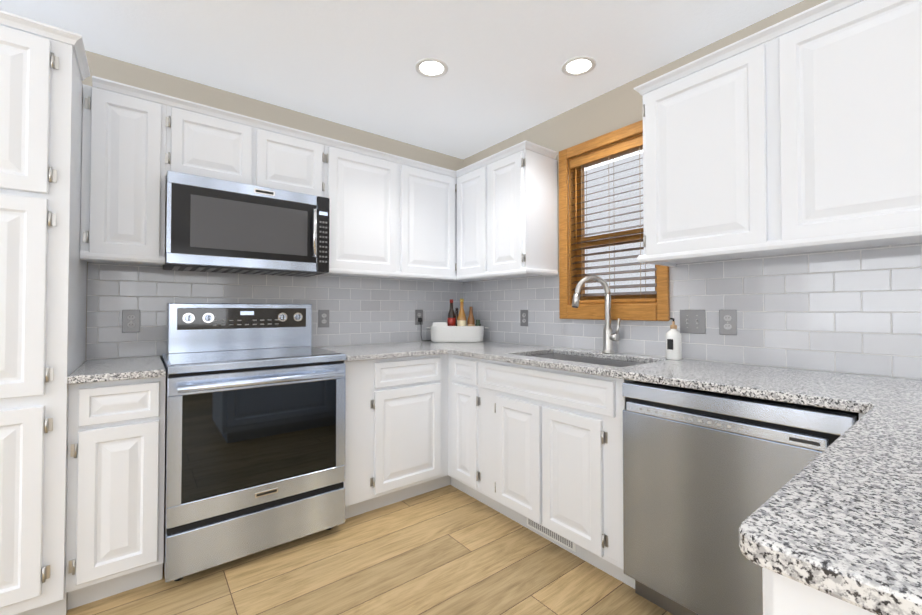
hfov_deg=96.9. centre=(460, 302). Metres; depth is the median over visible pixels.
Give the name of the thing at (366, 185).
upper cabinet
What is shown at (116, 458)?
base cabinet
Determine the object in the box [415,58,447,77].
recessed light
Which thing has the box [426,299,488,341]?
tray
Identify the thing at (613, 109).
wall
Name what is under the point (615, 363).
sink
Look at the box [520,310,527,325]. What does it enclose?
electrical outlet
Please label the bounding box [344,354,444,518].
base cabinet
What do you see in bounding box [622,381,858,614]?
dishwasher
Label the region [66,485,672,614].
floor
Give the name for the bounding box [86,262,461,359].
tile backsplash
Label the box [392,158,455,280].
upper cabinet
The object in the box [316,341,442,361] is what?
countertop
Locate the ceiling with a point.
(350, 63)
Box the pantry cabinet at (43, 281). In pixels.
[0,10,89,614]
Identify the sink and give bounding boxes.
[532,354,644,366]
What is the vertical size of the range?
1.194 m
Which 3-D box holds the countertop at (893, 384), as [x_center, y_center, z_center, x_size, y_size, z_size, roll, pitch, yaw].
[1.524,0.275,0.992,0.390,0.030,0.660,1,-1,-38]
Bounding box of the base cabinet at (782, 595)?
[762,568,876,614]
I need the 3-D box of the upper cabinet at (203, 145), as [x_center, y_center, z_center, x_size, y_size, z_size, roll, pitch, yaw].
[-1.352,-0.797,2.192,0.381,0.375,0.323,1,-1,-38]
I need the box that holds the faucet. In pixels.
[572,275,620,353]
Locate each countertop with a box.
[67,356,165,383]
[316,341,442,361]
[415,341,921,407]
[443,341,490,344]
[739,397,921,614]
[875,377,921,396]
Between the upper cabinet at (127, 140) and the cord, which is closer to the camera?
the upper cabinet at (127, 140)
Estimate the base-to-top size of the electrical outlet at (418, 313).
0.117 m
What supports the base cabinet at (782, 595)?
on the floor
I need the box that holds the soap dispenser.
[666,318,681,359]
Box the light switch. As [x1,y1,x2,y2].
[680,310,705,333]
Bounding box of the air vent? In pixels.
[527,518,575,551]
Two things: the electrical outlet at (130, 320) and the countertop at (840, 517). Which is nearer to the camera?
the countertop at (840, 517)
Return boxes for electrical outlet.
[122,310,139,332]
[318,310,328,326]
[415,310,422,324]
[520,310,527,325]
[719,310,736,334]
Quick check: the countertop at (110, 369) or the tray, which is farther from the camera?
the tray
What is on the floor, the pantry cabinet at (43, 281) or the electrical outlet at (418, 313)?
the pantry cabinet at (43, 281)
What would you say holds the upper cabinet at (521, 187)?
attached to the wall at (613, 109)
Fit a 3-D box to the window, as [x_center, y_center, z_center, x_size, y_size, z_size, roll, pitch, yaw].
[0.894,-0.446,2.410,0.130,1.087,0.693,1,-1,-38]
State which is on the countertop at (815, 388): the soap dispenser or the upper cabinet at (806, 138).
the soap dispenser
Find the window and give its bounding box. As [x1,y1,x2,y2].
[559,120,669,320]
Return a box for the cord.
[418,318,430,340]
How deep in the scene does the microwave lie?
2.08 m
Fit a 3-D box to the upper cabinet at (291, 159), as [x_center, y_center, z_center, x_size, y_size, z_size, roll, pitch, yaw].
[-1.052,-0.793,2.427,0.382,0.375,0.323,1,-1,-38]
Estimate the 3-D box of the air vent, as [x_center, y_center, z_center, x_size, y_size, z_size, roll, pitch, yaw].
[0.444,1.137,2.043,0.008,0.074,0.310,1,-1,-38]
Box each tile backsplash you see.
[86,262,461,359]
[462,243,921,379]
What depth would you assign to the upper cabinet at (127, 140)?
1.85 m
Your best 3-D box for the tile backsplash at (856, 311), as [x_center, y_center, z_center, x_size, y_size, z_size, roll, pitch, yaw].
[1.034,0.037,2.160,0.002,0.494,3.297,1,-1,-38]
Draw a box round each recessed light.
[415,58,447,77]
[561,56,595,75]
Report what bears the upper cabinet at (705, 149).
attached to the wall at (613, 109)
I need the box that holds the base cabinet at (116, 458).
[65,376,165,609]
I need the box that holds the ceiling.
[0,0,803,158]
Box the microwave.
[163,171,329,276]
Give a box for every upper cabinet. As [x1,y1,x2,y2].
[80,76,171,265]
[168,97,259,184]
[256,120,327,197]
[319,138,403,277]
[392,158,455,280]
[456,159,495,279]
[484,140,557,278]
[636,29,783,266]
[764,0,921,254]
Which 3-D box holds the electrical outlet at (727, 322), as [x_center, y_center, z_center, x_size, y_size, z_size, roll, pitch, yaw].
[1.237,0.089,1.894,0.008,0.117,0.073,1,-1,-38]
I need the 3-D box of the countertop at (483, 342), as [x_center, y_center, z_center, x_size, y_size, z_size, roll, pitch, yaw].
[-0.042,0.309,2.994,0.390,0.030,0.644,1,-1,-38]
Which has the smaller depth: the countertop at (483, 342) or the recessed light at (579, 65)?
the recessed light at (579, 65)
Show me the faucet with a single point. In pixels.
(609, 337)
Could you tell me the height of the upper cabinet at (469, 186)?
0.786 m
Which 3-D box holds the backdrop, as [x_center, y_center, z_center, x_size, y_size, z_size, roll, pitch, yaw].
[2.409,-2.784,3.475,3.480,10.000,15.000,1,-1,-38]
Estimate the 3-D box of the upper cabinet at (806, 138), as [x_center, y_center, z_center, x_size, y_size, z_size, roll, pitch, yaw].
[1.429,-0.615,1.399,0.323,0.808,0.514,1,-1,-38]
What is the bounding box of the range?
[162,303,345,582]
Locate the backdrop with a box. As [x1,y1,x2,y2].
[584,151,654,293]
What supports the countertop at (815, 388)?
on the base cabinet at (521, 444)
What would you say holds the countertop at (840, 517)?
on the base cabinet at (782, 595)
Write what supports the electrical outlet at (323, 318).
attached to the tile backsplash at (362, 310)
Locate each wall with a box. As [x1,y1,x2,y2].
[76,50,462,358]
[463,0,860,271]
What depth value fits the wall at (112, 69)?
2.46 m
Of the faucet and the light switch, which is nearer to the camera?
the light switch

